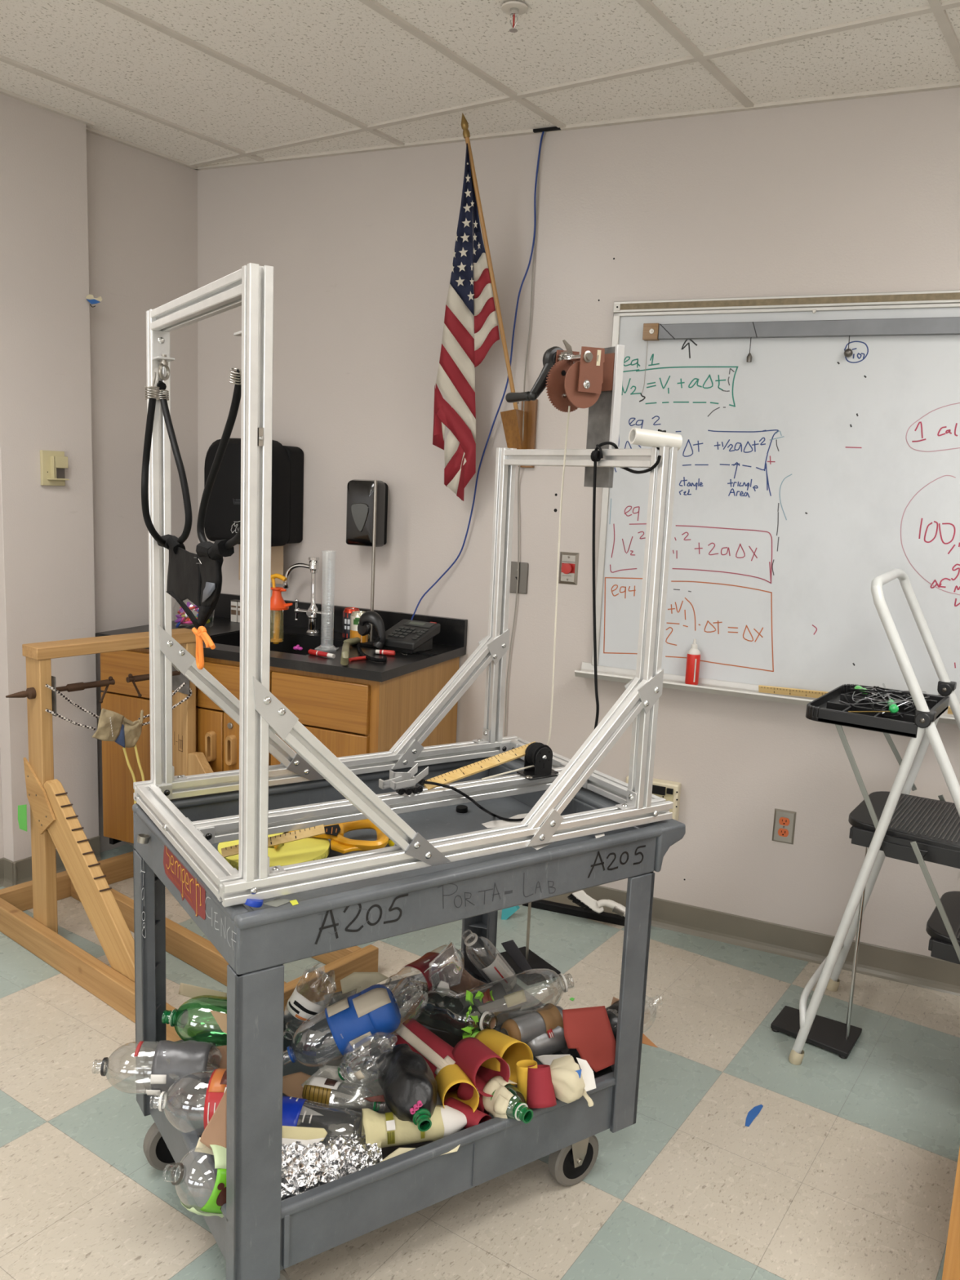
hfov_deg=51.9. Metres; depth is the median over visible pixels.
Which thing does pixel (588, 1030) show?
card
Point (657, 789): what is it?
switch
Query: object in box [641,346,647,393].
wire
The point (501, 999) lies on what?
plastic bottle
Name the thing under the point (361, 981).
paper
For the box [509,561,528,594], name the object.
cable plate
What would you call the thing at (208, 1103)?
print
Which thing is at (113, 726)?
pouch
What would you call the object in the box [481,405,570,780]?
rope
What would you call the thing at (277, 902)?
tape
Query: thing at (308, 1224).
shelf
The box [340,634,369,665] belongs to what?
tube
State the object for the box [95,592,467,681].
countertop
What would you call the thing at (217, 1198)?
plastic bottle
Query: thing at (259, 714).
aluminium frame
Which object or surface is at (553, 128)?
trim
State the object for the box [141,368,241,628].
sling
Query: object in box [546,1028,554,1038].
label
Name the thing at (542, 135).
cable
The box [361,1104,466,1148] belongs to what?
model rocket
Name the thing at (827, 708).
tray
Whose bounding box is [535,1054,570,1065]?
card
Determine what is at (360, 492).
soap dispenser
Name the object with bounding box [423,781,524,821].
cable
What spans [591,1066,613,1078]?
board
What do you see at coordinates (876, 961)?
baseboard
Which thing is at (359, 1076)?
plastic bottle
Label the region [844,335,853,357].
weight
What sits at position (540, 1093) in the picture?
tube
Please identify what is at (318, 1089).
plastic bottle
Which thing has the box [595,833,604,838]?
chip
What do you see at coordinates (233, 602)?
box
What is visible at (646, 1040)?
cardboard piece
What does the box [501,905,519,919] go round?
bin
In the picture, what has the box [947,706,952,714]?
stick
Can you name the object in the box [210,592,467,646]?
backsplash
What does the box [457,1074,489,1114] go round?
tube
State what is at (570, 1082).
paper ball
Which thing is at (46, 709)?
cord
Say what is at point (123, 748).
tubing
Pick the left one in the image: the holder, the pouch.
the pouch
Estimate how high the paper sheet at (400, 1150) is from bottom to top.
0.032 m
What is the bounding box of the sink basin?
[202,631,343,655]
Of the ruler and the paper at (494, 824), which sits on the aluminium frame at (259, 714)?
the ruler
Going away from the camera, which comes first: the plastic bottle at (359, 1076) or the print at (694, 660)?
the plastic bottle at (359, 1076)
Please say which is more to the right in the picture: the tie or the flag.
the tie
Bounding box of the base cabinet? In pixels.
[100,648,459,844]
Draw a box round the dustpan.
[522,893,625,925]
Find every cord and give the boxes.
[45,684,99,719]
[45,708,95,730]
[137,682,186,719]
[142,687,191,725]
[191,626,215,669]
[590,441,661,728]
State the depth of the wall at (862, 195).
3.46 m
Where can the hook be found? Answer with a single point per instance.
(91, 300)
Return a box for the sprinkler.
[501,0,528,32]
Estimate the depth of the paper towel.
3.97 m
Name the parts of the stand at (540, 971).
rod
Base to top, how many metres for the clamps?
0.060 m
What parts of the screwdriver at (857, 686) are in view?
handle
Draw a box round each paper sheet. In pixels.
[281,1137,324,1146]
[299,1105,324,1115]
[381,1144,460,1161]
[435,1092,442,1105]
[437,980,448,988]
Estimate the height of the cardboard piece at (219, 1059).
0.054 m
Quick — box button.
[558,551,578,585]
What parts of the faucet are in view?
spout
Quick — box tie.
[656,429,666,449]
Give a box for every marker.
[307,648,335,657]
[375,649,395,655]
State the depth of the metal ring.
2.01 m
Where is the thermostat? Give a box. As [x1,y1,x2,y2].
[40,449,69,485]
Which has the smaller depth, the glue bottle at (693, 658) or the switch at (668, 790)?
the glue bottle at (693, 658)
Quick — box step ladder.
[788,568,959,1065]
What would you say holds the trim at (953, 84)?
attached to the wall at (862, 195)
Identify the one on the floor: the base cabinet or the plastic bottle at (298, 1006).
the base cabinet
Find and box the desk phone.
[356,610,439,662]
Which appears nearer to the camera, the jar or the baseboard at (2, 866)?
the baseboard at (2, 866)
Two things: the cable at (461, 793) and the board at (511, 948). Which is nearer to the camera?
the cable at (461, 793)
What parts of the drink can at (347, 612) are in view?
lid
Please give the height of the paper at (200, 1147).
0.034 m
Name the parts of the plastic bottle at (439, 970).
barcode panel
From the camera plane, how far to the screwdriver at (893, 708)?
2.58 m
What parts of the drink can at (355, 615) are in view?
lid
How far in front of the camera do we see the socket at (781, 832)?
3.32 m
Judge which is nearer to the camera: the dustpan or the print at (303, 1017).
the print at (303, 1017)
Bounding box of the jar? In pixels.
[173,600,214,628]
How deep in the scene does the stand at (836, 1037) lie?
2.84 m
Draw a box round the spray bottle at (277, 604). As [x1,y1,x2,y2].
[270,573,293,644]
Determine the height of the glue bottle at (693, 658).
0.157 m
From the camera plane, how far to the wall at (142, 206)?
3.85 m
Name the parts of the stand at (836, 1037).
rod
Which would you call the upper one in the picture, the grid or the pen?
the grid
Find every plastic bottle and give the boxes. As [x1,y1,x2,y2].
[95,1040,219,1096]
[153,1068,226,1136]
[161,995,226,1046]
[164,1144,226,1217]
[282,1095,362,1139]
[284,964,336,1037]
[284,983,400,1066]
[302,1075,384,1116]
[315,1057,382,1098]
[337,977,428,1075]
[337,1031,397,1087]
[377,1043,437,1131]
[388,944,464,1013]
[398,980,497,1039]
[459,968,573,1028]
[463,929,516,992]
[482,1075,533,1123]
[500,1003,563,1044]
[526,1018,569,1057]
[605,995,661,1044]
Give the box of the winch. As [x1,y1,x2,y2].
[505,339,624,488]
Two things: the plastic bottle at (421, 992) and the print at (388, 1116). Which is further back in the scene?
the plastic bottle at (421, 992)
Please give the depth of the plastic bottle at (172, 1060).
2.01 m
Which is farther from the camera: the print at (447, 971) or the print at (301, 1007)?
the print at (447, 971)
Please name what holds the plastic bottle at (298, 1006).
on the utility cart
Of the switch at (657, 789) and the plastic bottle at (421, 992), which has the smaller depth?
the plastic bottle at (421, 992)
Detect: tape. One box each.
[17,804,26,831]
[264,897,291,906]
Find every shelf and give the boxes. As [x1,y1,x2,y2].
[133,764,656,974]
[149,970,615,1270]
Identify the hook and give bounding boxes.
[85,294,102,306]
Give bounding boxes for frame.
[0,627,378,1041]
[133,262,677,906]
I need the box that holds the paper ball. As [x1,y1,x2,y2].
[550,1055,595,1106]
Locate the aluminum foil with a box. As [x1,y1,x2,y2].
[280,1135,382,1200]
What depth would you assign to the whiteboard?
3.17 m
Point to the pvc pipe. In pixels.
(642, 437)
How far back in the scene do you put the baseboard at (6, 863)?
3.63 m
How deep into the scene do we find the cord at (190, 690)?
3.41 m
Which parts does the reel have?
reel arm, label plate, handle, handle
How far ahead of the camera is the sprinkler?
2.49 m
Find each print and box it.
[133,1040,143,1056]
[165,869,191,902]
[207,1102,209,1124]
[231,604,235,614]
[288,1001,299,1014]
[293,1000,318,1015]
[294,1013,310,1021]
[324,1078,337,1086]
[350,630,368,642]
[385,1111,393,1120]
[386,1130,395,1144]
[420,1131,424,1138]
[446,969,449,982]
[693,658,696,682]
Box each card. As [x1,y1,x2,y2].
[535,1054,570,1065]
[562,1005,615,1071]
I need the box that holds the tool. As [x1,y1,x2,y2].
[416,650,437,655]
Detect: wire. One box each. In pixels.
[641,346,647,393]
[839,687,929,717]
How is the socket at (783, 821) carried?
attached to the power outlet at (784, 825)
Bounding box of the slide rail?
[642,316,959,341]
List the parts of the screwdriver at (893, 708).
handle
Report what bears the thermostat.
attached to the wall column at (47, 568)
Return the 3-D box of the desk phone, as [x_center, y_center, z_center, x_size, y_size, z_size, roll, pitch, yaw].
[-0.356,-0.023,3.545,0.328,0.159,0.375,9,11,34]
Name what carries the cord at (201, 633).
hanging from the sling
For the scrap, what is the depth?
2.50 m
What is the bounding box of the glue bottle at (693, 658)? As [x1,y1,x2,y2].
[684,638,700,684]
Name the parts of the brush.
handle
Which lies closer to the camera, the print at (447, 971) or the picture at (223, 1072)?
the picture at (223, 1072)
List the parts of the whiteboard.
map rail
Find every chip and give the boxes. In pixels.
[289,899,298,905]
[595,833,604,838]
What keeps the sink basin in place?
in the countertop
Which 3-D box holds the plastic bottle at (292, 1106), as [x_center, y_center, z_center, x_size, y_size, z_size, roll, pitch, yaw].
[-0.366,0.996,2.021,0.293,0.112,0.098,3,9,5]
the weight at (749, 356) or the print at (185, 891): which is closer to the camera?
the print at (185, 891)
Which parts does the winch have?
crank arm, pawl lever, plate, plate, mounting plate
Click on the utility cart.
(259, 1235)
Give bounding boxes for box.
[230,599,239,622]
[237,600,239,622]
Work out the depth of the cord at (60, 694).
3.10 m
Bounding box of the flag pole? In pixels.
[461,112,518,409]
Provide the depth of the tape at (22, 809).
3.12 m
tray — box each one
[574,661,957,724]
[805,684,949,737]
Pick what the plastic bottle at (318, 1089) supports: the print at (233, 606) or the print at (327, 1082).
the print at (327, 1082)
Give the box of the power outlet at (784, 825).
[772,808,796,844]
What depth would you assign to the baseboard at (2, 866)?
3.65 m
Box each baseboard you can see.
[0,857,4,887]
[2,857,16,888]
[11,835,102,885]
[568,885,959,995]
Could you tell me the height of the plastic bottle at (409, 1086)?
0.121 m
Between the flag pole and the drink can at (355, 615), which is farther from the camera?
the drink can at (355, 615)
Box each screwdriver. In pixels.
[853,684,877,696]
[882,683,898,713]
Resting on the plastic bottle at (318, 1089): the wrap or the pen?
the wrap
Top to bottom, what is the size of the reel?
0.037 m
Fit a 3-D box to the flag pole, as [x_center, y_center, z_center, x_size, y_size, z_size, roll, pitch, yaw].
[0.039,-1.248,3.310,0.258,0.930,0.025,-1,10,-23]
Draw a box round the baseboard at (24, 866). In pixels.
[11,835,102,885]
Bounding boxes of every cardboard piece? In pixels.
[177,982,226,997]
[200,1088,226,1150]
[205,1044,226,1078]
[209,1009,226,1033]
[282,1071,341,1103]
[610,996,618,1005]
[642,1033,657,1047]
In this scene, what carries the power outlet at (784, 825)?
attached to the wall at (862, 195)
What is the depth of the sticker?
1.83 m
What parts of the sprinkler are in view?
bulb, frame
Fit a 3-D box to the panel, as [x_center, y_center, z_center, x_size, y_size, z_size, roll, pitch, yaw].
[0.608,0.562,3.482,0.192,0.140,0.055,7,10,24]
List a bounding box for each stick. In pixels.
[221,824,324,857]
[758,684,827,697]
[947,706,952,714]
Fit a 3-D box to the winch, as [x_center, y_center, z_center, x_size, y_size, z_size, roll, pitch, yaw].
[0.181,-0.504,2.212,0.162,0.312,0.219,-3,11,-33]
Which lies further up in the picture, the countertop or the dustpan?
the countertop
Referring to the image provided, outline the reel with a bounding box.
[217,818,389,870]
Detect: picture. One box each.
[208,1068,226,1092]
[220,1069,226,1084]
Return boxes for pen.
[348,655,366,661]
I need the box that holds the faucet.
[283,556,332,632]
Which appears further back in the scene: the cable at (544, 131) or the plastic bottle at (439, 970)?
the cable at (544, 131)
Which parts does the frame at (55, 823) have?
post, steel plate, rail, rail, steel plate, post, rail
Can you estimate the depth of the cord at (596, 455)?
2.17 m
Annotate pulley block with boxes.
[516,742,558,780]
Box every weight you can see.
[746,337,751,362]
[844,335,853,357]
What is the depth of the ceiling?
2.84 m
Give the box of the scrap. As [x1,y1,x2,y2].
[745,1104,763,1126]
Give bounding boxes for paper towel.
[238,544,283,584]
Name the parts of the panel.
plate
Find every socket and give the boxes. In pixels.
[777,828,788,836]
[778,817,789,826]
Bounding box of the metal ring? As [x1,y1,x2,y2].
[137,833,150,844]
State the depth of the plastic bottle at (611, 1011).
2.34 m
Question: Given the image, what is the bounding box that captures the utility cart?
[132,756,685,1279]
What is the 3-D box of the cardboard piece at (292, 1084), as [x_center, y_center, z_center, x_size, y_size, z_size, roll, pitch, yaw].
[-0.373,0.988,2.167,0.146,0.037,0.056,5,9,13]
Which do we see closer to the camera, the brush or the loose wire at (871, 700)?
the loose wire at (871, 700)
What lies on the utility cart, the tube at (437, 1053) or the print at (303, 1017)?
the tube at (437, 1053)
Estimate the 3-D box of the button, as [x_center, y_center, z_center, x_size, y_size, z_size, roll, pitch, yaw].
[0.312,-0.255,3.517,0.070,0.114,0.030,7,10,24]
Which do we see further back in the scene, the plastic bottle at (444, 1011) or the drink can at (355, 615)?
the drink can at (355, 615)
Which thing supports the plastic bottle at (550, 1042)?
on the utility cart
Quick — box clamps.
[378,763,428,795]
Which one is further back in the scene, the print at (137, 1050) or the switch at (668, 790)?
the switch at (668, 790)
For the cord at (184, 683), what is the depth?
3.39 m
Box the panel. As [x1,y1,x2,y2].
[625,775,680,820]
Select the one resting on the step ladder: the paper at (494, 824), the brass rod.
the brass rod
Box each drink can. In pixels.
[342,607,359,639]
[350,611,368,642]
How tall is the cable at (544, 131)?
2.650 m
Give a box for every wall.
[0,131,198,858]
[197,87,959,958]
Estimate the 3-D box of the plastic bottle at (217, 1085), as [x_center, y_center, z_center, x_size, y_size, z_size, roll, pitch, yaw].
[-0.554,0.917,1.957,0.196,0.125,0.124,3,9,1]
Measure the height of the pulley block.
0.074 m
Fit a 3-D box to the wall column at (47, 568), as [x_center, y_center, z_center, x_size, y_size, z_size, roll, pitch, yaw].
[-1.575,-0.609,3.554,0.065,3.043,0.357,9,11,34]
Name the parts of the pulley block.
cheek plate, plate, cheek plate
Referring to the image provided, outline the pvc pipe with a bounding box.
[628,427,682,450]
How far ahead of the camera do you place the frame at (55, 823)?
3.07 m
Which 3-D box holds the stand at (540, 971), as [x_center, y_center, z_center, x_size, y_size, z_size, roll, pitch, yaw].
[0.165,0.750,3.157,0.130,0.640,0.200,-3,11,-32]
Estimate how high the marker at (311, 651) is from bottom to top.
0.019 m
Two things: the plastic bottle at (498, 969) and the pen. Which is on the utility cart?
the plastic bottle at (498, 969)
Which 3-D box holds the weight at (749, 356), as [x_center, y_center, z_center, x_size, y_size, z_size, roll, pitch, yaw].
[0.864,-0.928,3.151,0.017,0.075,0.017,-3,11,-33]
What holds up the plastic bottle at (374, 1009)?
on the utility cart
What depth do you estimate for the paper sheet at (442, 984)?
2.33 m
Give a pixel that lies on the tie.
(660, 430)
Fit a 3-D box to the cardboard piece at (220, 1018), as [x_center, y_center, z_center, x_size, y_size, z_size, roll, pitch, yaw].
[-0.531,0.777,2.004,0.039,0.047,0.018,1,9,-8]
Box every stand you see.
[352,480,377,648]
[495,902,560,985]
[770,847,868,1058]
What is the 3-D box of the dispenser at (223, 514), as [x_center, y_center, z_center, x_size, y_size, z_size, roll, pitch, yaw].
[-0.907,-0.588,3.916,0.337,0.413,0.237,7,10,24]
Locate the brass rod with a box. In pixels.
[848,711,889,712]
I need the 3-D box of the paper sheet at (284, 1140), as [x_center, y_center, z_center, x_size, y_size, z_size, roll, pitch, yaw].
[-0.341,0.966,1.885,0.090,0.027,0.021,1,9,-12]
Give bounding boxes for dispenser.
[204,438,303,546]
[346,479,387,546]
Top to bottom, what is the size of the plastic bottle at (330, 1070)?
0.057 m
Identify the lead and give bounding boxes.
[844,685,930,717]
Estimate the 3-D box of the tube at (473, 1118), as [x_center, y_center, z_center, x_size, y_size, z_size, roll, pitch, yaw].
[-0.028,0.992,2.049,0.093,0.058,0.061,9,11,34]
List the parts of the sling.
bungee cord, cord, bungee cord, bungee cord, bungee cord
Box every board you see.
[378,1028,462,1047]
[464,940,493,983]
[501,939,532,974]
[509,1009,531,1017]
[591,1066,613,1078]
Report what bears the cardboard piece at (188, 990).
on the utility cart
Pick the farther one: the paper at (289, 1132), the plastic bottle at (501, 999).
the plastic bottle at (501, 999)
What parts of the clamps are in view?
clamp arm, clamp arm, clamp arm, clamp arm, clamp arm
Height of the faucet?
0.298 m
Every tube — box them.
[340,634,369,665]
[391,1017,460,1097]
[435,1063,479,1112]
[444,1097,491,1128]
[452,1036,510,1097]
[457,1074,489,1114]
[474,1028,533,1085]
[515,1059,537,1103]
[526,1064,556,1108]
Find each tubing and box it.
[122,747,136,804]
[133,743,144,781]
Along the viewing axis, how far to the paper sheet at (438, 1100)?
2.11 m
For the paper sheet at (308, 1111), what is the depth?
2.05 m
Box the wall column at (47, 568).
[0,93,99,862]
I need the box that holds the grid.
[0,0,959,167]
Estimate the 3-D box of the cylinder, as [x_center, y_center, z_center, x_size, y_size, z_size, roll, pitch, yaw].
[-0.540,-0.139,3.500,0.090,0.354,0.080,9,11,34]
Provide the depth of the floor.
2.35 m
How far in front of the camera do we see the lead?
2.72 m
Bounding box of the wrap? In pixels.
[363,1094,385,1102]
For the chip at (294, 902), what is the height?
0.001 m
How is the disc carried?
on the utility cart
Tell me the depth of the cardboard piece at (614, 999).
2.40 m
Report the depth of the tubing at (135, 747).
3.32 m
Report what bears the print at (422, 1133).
attached to the model rocket
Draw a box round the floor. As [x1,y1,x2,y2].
[0,843,959,1279]
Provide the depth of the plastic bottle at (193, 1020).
2.12 m
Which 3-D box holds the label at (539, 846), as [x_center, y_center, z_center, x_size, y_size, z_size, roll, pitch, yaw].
[0.119,0.413,1.994,0.032,0.001,0.059,10,12,38]
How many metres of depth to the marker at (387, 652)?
3.47 m
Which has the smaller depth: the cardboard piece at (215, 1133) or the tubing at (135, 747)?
the cardboard piece at (215, 1133)
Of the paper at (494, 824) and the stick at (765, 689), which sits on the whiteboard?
the stick at (765, 689)
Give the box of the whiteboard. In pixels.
[574,289,959,724]
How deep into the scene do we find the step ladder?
2.60 m
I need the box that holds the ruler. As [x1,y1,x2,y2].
[423,741,535,790]
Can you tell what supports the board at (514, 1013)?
on the utility cart
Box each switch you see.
[652,784,666,795]
[666,787,673,794]
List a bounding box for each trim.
[0,80,959,170]
[533,126,560,133]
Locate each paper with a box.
[194,1137,213,1155]
[281,1125,327,1141]
[340,972,388,994]
[481,813,528,827]
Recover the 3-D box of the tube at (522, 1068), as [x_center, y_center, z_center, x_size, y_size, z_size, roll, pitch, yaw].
[0.101,0.940,2.098,0.045,0.083,0.061,-1,10,-24]
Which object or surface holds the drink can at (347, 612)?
on the countertop
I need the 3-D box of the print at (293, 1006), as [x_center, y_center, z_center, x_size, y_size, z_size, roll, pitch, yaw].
[-0.423,0.832,2.228,0.038,0.018,0.008,10,12,39]
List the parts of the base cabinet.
drawer, door, pull, door, pull, drawer, door, frame, door, drawer, panel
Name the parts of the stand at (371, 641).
rod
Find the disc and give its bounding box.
[387,840,395,846]
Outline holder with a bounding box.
[500,399,537,467]
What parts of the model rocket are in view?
white panel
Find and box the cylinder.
[317,552,337,648]
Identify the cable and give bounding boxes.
[411,131,544,620]
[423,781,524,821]
[504,131,546,737]
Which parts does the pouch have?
denim panel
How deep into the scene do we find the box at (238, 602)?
4.07 m
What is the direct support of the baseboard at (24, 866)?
attached to the wall column at (47, 568)
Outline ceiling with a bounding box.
[0,0,959,165]
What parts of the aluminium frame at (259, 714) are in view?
joining plate, short rail, joining plate, joining plate, long rail, rail, joining plate, joining plate, long rail, joining plate, joining plate, joining plate, short rail, joining plate, joining plate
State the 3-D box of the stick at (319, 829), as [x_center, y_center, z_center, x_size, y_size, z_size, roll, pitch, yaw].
[-0.415,0.403,1.977,0.206,0.070,0.015,2,9,-6]
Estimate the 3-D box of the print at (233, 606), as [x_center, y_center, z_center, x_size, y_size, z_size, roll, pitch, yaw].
[-1.019,-0.124,4.075,0.026,0.038,0.001,7,10,24]
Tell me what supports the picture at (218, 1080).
on the plastic bottle at (217, 1085)
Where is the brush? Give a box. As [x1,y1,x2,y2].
[567,889,626,916]
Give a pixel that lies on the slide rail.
(951, 325)
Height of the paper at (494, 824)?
0.001 m
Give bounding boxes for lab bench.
[942,1146,959,1279]
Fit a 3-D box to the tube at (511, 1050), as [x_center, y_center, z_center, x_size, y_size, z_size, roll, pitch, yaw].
[0.047,0.918,2.173,0.089,0.114,0.135,-4,11,-34]
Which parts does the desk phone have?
coiled cord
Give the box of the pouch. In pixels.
[92,708,143,747]
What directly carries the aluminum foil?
on the utility cart
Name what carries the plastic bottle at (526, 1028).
on the plastic bottle at (550, 1042)
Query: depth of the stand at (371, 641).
3.62 m
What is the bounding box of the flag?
[432,142,499,501]
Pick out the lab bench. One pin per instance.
(951, 1270)
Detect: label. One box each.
[532,842,552,849]
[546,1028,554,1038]
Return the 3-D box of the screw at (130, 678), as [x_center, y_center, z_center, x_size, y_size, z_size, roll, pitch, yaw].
[-1.088,0.142,3.426,0.036,0.086,0.300,10,12,38]
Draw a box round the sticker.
[163,844,205,919]

